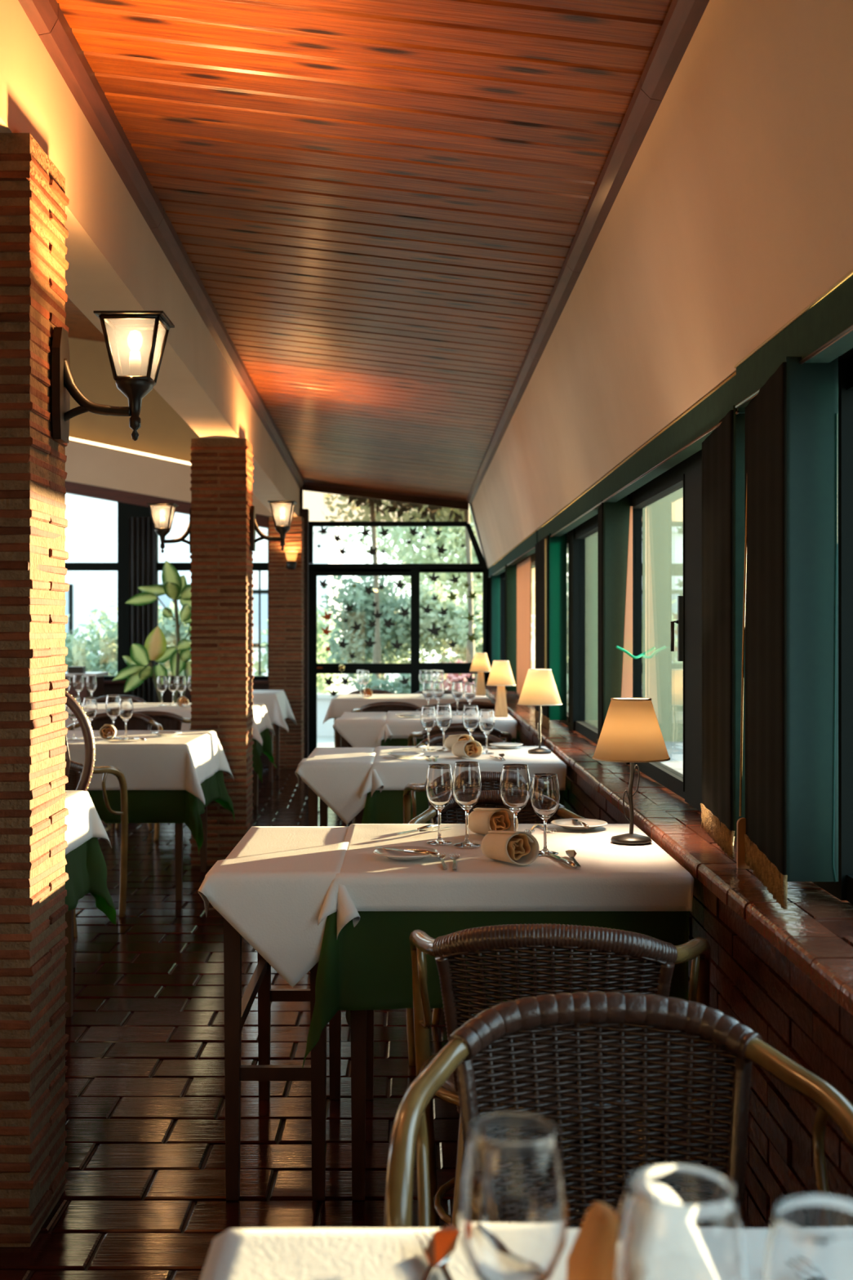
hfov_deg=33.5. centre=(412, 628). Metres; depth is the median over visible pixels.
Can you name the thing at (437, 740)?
rattan armchair
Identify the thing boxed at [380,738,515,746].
tablecloth
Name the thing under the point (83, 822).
tablecloth
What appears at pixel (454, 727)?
rattan armchair
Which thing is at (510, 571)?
curtain
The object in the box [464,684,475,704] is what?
wine glass
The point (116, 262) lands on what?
wall
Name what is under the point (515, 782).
wine glass
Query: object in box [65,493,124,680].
window
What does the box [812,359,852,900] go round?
window
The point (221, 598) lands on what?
brick column
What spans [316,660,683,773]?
ground
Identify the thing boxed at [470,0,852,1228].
wall
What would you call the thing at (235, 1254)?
tablecloth
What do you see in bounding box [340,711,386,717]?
white undercloth
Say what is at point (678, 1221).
wine glass
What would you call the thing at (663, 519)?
window pane
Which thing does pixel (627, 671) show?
strip
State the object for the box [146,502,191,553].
wall lantern
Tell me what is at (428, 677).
wine glass
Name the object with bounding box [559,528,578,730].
window
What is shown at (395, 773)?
tablecloth
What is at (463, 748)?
rolled napkin
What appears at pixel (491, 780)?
rattan armchair
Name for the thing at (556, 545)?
curtain
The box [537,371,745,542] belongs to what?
blind valance
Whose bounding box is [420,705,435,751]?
wine glass
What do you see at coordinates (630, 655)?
string
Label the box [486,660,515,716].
table lamp
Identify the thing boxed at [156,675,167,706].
wine glass
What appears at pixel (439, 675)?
wine glass
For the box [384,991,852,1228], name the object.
rattan armchair
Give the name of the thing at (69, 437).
light
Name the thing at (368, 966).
tablecloth
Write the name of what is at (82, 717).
bentwood chair
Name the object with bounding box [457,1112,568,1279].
wine glass
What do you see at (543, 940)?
rattan armchair
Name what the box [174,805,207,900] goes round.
dining table
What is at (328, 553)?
building
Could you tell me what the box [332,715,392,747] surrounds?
white napperon
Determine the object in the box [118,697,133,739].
wine glass
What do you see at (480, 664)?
table lamp
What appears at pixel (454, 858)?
fork
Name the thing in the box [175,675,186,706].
wine glass
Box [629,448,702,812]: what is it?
window
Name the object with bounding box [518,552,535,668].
window
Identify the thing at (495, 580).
curtain
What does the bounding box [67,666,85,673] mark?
card terminal
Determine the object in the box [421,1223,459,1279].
spoon
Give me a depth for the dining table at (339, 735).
11.08 m
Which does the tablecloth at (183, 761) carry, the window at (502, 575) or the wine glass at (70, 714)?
the wine glass at (70, 714)
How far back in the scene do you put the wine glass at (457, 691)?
8.92 m
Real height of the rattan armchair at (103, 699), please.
0.770 m
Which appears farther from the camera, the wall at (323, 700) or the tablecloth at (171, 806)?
the wall at (323, 700)
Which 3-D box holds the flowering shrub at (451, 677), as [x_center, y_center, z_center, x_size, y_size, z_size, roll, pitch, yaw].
[0.501,0.601,15.935,0.577,0.540,0.497,0,0,-32]
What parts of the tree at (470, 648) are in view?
crown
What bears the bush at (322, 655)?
on the ground
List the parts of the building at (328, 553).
pane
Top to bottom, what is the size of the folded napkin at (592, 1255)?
0.152 m
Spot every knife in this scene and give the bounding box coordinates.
[129,737,145,741]
[374,846,439,857]
[395,823,438,834]
[404,745,427,749]
[417,826,452,831]
[489,755,503,760]
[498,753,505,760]
[548,853,577,868]
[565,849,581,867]
[569,817,588,828]
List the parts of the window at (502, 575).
pane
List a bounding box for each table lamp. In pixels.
[469,653,490,695]
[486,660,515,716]
[517,668,562,754]
[592,697,670,844]
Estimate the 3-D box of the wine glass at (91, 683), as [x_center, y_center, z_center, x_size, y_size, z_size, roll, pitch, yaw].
[-2.280,0.441,10.050,0.074,0.210,0.074,0,0,19]
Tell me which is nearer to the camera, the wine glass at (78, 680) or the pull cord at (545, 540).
the pull cord at (545, 540)
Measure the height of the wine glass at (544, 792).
0.193 m
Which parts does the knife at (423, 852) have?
blade, handle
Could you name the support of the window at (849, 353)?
in the wall at (732, 214)
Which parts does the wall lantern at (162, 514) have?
pane, lantern frame, pane, arm, wall plate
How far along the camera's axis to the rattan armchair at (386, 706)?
10.35 m
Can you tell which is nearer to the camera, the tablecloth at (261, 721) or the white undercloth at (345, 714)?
the white undercloth at (345, 714)
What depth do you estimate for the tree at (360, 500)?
17.01 m
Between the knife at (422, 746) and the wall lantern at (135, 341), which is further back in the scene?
the knife at (422, 746)
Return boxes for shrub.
[353,673,445,693]
[443,658,475,693]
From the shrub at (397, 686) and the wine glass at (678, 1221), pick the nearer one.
the wine glass at (678, 1221)
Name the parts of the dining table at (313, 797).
leg, leg, leg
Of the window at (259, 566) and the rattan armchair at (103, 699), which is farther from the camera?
the window at (259, 566)
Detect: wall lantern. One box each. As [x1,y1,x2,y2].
[51,311,174,443]
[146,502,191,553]
[250,500,297,551]
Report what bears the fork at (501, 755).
on the tablecloth at (395, 773)
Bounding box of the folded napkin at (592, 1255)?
[566,1191,626,1279]
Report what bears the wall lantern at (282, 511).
attached to the brick column at (221, 598)
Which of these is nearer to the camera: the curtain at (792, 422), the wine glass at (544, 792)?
the curtain at (792, 422)
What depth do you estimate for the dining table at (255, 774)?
10.38 m
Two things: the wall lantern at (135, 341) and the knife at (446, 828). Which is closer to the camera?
the wall lantern at (135, 341)
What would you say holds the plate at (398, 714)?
on the tablecloth at (400, 727)
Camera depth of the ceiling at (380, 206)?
4.17 m
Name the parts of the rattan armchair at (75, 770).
wrapped rail, leg, post, arm frame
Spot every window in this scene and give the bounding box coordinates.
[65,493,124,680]
[155,513,267,680]
[299,481,468,512]
[308,521,488,571]
[415,568,488,693]
[500,571,516,694]
[502,347,852,573]
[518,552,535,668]
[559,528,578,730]
[575,494,643,764]
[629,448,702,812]
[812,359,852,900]
[846,355,852,904]
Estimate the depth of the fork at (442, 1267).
1.21 m
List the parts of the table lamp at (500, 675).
lamp shade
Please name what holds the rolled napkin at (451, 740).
on the tablecloth at (395, 773)
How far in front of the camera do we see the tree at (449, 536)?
19.41 m
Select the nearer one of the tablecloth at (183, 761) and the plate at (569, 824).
the plate at (569, 824)
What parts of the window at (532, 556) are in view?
sash rail, pane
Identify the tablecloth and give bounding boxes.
[65,702,275,745]
[65,730,234,804]
[65,790,111,854]
[65,837,115,924]
[86,770,235,855]
[200,1227,770,1279]
[252,689,297,731]
[252,728,276,782]
[302,911,689,1067]
[317,823,693,924]
[322,693,491,724]
[360,746,566,799]
[361,790,564,823]
[376,711,517,744]
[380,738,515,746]
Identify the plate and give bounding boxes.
[151,731,182,735]
[373,845,439,860]
[386,751,423,757]
[395,713,419,716]
[488,742,523,747]
[550,818,608,829]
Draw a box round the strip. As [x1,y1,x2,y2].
[621,506,632,697]
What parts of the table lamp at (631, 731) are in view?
stem, lamp shade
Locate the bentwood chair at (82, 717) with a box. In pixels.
[65,690,95,967]
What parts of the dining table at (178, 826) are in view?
leg, leg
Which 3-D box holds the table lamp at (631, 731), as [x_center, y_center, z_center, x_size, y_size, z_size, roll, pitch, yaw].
[0.560,0.362,3.620,0.197,0.368,0.197,0,0,-11]
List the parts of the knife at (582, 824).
handle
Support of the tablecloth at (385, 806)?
on the dining table
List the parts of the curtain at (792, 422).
panel, return panel, bead chain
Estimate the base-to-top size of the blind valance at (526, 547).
0.094 m
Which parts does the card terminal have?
panel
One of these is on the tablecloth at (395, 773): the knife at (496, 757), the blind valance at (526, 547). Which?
the knife at (496, 757)
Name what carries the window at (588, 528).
attached to the window at (849, 353)
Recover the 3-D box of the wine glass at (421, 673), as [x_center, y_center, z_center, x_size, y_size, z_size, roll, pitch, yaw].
[0.090,0.441,11.500,0.074,0.210,0.074,0,0,18]
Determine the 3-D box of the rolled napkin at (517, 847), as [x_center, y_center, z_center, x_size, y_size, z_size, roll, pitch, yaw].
[0.226,0.507,3.305,0.079,0.080,0.137,0,0,-29]
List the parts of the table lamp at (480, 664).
lamp shade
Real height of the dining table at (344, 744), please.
0.737 m
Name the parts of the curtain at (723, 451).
panel, return panel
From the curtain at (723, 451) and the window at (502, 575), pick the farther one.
the window at (502, 575)
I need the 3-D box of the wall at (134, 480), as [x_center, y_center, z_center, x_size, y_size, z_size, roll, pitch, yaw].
[-2.300,-0.900,13.520,6.600,4.400,0.320,0,0,0]
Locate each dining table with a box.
[65,909,73,1017]
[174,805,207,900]
[253,769,257,805]
[268,723,279,782]
[336,729,342,747]
[350,1009,671,1199]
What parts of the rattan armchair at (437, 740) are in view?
arm frame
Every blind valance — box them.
[488,530,537,577]
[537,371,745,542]
[733,269,852,408]
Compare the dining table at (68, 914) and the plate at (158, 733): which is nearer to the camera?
the dining table at (68, 914)
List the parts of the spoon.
handle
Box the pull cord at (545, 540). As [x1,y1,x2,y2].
[544,538,546,668]
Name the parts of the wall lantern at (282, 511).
wall plate, arm, pane, lantern frame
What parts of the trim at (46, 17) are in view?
moulding, moulding, moulding, moulding, moulding, moulding, moulding, moulding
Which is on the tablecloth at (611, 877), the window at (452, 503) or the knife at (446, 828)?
the knife at (446, 828)
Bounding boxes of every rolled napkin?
[98,724,117,739]
[176,696,188,706]
[362,688,373,697]
[444,733,474,750]
[451,740,482,758]
[468,808,518,835]
[480,830,539,865]
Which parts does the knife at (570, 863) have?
blade, handle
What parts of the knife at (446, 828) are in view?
blade, handle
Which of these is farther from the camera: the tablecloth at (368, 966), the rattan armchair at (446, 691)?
the rattan armchair at (446, 691)
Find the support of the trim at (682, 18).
attached to the wall at (732, 214)
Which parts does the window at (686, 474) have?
handle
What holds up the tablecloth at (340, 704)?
on the dining table at (339, 735)
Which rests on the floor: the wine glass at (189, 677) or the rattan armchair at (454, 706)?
the rattan armchair at (454, 706)
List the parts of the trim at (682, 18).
moulding, moulding, moulding, moulding, moulding, moulding, moulding, moulding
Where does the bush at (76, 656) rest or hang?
on the ground
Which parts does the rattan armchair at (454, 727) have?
arm frame, wrapped rail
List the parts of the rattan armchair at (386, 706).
arm frame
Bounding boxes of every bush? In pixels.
[65,613,105,671]
[77,593,189,675]
[108,600,191,675]
[252,605,349,693]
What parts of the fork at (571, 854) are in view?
blade, handle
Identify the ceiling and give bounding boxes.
[56,0,672,503]
[65,297,105,342]
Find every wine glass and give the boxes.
[65,675,71,706]
[66,696,81,739]
[72,674,84,706]
[82,697,97,738]
[85,675,97,697]
[105,694,120,738]
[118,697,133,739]
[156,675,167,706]
[167,675,177,705]
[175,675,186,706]
[187,675,191,705]
[355,669,362,695]
[360,670,369,697]
[418,669,424,695]
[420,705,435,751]
[422,681,433,705]
[423,670,433,681]
[425,763,453,844]
[432,669,435,683]
[432,681,444,703]
[435,670,444,681]
[435,703,452,751]
[451,681,463,715]
[452,760,481,847]
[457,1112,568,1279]
[462,704,479,740]
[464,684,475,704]
[478,708,494,754]
[499,764,530,831]
[530,773,559,855]
[614,1164,748,1279]
[763,1193,852,1279]
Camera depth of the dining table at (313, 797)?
5.82 m
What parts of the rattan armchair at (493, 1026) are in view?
post, seat, wrapped rail, post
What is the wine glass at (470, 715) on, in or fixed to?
on the tablecloth at (395, 773)
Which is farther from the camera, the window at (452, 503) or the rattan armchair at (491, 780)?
the window at (452, 503)
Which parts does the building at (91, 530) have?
pane, pane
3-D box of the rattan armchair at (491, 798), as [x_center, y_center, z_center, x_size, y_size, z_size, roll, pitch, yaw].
[0.275,0.917,4.426,0.618,0.770,0.512,0,0,0]
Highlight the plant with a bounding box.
[111,560,191,702]
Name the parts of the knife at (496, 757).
handle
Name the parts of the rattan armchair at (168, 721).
leg, wrapped rail, post, arm frame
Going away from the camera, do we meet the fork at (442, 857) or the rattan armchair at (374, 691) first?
the fork at (442, 857)
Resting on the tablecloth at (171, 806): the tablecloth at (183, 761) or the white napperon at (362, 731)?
the tablecloth at (183, 761)
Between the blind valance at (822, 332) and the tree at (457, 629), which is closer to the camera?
the blind valance at (822, 332)
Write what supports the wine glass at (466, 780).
on the tablecloth at (611, 877)
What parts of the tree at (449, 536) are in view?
crown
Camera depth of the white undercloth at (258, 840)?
3.73 m
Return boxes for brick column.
[0,133,69,1247]
[189,438,253,866]
[267,516,304,768]
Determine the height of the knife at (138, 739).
0.012 m
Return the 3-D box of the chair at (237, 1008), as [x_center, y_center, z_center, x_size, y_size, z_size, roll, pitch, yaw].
[-0.312,0.931,3.575,0.256,0.737,0.766,0,0,0]
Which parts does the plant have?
stem, stem, stem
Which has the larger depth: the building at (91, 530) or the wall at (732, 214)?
the building at (91, 530)
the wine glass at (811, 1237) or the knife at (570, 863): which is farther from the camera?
the knife at (570, 863)
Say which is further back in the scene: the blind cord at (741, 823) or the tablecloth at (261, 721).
the tablecloth at (261, 721)
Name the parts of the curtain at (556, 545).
panel, return panel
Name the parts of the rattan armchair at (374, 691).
arm frame, wrapped rail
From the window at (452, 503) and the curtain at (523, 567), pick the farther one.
the window at (452, 503)
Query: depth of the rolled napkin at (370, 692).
11.16 m
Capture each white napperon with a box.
[198,841,359,1028]
[294,752,383,824]
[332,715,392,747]
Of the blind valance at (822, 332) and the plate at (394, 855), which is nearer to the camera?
the blind valance at (822, 332)
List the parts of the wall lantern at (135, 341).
wall plate, arm, pane, lantern frame, pane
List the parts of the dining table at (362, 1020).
leg, leg, leg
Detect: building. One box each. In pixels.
[65,493,191,674]
[252,526,348,693]
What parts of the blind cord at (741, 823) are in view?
cord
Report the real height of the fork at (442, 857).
0.011 m
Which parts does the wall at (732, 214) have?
plaster panel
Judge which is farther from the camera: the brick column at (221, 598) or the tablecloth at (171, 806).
the brick column at (221, 598)
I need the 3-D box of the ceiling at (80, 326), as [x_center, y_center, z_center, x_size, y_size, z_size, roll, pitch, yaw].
[-3.250,-2.877,5.250,5.000,0.844,17.100,0,0,0]
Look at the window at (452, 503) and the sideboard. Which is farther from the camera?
the window at (452, 503)
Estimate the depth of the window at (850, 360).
2.71 m
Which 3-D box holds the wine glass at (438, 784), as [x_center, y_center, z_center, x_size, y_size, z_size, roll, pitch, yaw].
[0.069,0.446,3.600,0.072,0.199,0.072,0,0,-42]
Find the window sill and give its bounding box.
[484,684,852,1016]
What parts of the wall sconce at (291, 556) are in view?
sconce glass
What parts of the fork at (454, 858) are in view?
handle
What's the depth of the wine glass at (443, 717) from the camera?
6.28 m
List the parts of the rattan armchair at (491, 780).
arm frame, wrapped rail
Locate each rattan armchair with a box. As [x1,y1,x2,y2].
[65,758,128,937]
[66,711,163,840]
[96,695,146,702]
[114,711,191,829]
[333,688,394,747]
[351,701,420,712]
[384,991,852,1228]
[402,771,548,823]
[405,790,586,1066]
[407,723,511,746]
[408,923,711,1228]
[414,689,451,693]
[416,702,479,711]
[416,732,506,746]
[449,701,495,711]
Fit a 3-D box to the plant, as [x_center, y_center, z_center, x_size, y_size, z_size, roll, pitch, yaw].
[-2.188,0.354,12.334,0.795,1.893,0.458,0,0,2]
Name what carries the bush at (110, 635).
on the ground
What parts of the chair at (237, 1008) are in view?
leg, leg, leg, leg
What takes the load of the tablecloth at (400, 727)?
on the tablecloth at (393, 742)
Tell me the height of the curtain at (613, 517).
1.013 m
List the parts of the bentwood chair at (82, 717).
leg, oval frame, nail trim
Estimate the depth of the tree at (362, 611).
17.63 m
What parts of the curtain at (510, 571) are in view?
panel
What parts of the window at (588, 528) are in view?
pane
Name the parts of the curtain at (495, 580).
panel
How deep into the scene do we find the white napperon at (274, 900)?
3.16 m
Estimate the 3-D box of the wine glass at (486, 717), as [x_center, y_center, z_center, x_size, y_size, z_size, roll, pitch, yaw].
[0.325,0.449,6.180,0.071,0.193,0.071,0,0,-14]
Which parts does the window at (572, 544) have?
sash rail, pane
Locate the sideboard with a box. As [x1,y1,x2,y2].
[65,671,108,702]
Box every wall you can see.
[0,0,299,516]
[65,337,490,764]
[316,693,348,736]
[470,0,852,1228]
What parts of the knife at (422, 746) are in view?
handle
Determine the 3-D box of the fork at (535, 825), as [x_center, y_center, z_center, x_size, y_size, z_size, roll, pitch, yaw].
[0.324,0.541,3.826,0.024,0.011,0.188,0,0,11]
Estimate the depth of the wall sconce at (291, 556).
13.05 m
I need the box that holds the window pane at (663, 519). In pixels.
[586,487,683,742]
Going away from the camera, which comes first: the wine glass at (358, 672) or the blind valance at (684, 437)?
the blind valance at (684, 437)
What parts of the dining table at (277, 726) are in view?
leg, leg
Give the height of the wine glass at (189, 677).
0.210 m
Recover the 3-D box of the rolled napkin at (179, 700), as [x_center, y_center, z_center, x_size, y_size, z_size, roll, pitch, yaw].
[-1.598,0.507,9.854,0.080,0.080,0.137,0,0,-6]
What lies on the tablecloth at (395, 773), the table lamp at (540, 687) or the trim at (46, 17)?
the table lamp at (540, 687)
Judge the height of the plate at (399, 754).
0.014 m
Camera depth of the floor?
3.84 m
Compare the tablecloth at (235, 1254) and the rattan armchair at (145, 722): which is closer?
the tablecloth at (235, 1254)
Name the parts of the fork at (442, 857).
handle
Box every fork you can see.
[414,1230,453,1279]
[436,853,447,869]
[449,853,459,870]
[524,824,537,833]
[535,823,557,832]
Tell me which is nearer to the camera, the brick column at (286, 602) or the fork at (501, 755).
the fork at (501, 755)
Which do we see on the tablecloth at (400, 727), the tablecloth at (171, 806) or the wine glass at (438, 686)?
the wine glass at (438, 686)
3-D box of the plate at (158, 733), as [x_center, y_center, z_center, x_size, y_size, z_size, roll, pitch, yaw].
[-1.250,0.535,7.200,0.156,0.014,0.156,0,0,0]
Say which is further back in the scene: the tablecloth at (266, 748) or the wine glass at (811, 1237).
the tablecloth at (266, 748)
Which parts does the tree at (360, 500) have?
crown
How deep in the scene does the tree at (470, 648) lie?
16.42 m
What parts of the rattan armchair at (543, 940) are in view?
post, leg, wrapped rail, seat, leg, post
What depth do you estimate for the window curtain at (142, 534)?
13.32 m
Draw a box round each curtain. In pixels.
[128,516,155,702]
[490,573,500,669]
[505,563,517,697]
[516,555,530,695]
[534,533,566,729]
[596,497,631,761]
[700,405,745,858]
[744,356,838,909]
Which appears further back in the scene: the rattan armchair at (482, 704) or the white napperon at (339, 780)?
the rattan armchair at (482, 704)
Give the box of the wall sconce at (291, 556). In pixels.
[285,551,297,569]
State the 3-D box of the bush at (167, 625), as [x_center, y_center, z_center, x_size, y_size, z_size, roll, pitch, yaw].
[-3.043,0.480,18.982,1.922,1.742,2.099,0,0,0]
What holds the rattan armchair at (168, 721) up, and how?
on the floor
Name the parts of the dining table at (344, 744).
leg, leg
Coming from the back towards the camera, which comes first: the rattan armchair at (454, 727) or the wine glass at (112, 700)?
the rattan armchair at (454, 727)
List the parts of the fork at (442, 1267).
handle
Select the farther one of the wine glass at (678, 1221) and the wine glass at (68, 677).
the wine glass at (68, 677)
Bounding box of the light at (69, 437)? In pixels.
[68,436,191,465]
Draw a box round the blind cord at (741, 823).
[737,489,749,868]
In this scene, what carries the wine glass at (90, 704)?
on the tablecloth at (183, 761)
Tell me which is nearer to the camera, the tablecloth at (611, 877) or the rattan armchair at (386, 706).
the tablecloth at (611, 877)
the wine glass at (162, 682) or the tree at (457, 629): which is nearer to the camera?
the wine glass at (162, 682)
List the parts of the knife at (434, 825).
blade, handle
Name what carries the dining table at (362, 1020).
on the floor
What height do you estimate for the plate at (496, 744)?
0.014 m
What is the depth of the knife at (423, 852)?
3.34 m
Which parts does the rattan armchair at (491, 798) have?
post, leg, wrapped rail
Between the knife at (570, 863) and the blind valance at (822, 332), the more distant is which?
the knife at (570, 863)
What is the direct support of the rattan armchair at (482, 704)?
on the floor
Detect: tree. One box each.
[317,576,435,687]
[321,493,482,681]
[340,494,408,688]
[386,501,475,693]
[397,577,482,693]
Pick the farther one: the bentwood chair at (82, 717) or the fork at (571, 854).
the bentwood chair at (82, 717)
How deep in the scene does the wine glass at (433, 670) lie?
11.47 m
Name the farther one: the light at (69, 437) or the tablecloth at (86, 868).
the light at (69, 437)
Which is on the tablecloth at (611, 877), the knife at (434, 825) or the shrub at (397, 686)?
the knife at (434, 825)
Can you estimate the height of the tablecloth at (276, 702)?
0.323 m
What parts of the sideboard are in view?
cabinet door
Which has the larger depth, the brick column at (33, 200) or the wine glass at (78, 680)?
the wine glass at (78, 680)
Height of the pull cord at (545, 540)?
0.797 m
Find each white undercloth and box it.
[226,826,348,858]
[306,747,375,758]
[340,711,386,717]
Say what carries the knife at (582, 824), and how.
on the plate at (569, 824)
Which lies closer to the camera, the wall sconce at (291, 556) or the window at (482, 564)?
the wall sconce at (291, 556)
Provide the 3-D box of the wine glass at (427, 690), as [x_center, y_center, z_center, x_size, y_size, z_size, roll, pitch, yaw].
[0.100,0.441,8.980,0.074,0.210,0.074,0,0,-14]
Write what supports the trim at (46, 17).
attached to the wall at (134, 480)
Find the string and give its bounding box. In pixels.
[616,645,655,658]
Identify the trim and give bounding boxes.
[17,0,304,488]
[466,0,709,503]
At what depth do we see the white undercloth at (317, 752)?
6.38 m
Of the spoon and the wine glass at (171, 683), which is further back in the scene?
the wine glass at (171, 683)
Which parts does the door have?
knob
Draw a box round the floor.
[0,764,675,1279]
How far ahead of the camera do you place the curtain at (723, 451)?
3.30 m
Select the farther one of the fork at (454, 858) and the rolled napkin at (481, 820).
the rolled napkin at (481, 820)
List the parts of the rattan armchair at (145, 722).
wrapped rail, leg, post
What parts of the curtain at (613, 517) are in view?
panel, return panel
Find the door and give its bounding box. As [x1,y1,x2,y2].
[308,568,415,755]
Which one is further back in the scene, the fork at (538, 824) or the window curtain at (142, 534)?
the window curtain at (142, 534)
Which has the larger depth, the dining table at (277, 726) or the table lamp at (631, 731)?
the dining table at (277, 726)
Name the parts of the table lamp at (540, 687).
lamp shade, stem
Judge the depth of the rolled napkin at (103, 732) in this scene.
6.94 m
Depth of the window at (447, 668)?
13.50 m
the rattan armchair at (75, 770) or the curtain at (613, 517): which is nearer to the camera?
the curtain at (613, 517)
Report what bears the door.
in the wall at (134, 480)
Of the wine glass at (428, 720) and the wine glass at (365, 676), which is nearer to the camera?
the wine glass at (428, 720)
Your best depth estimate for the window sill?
3.07 m

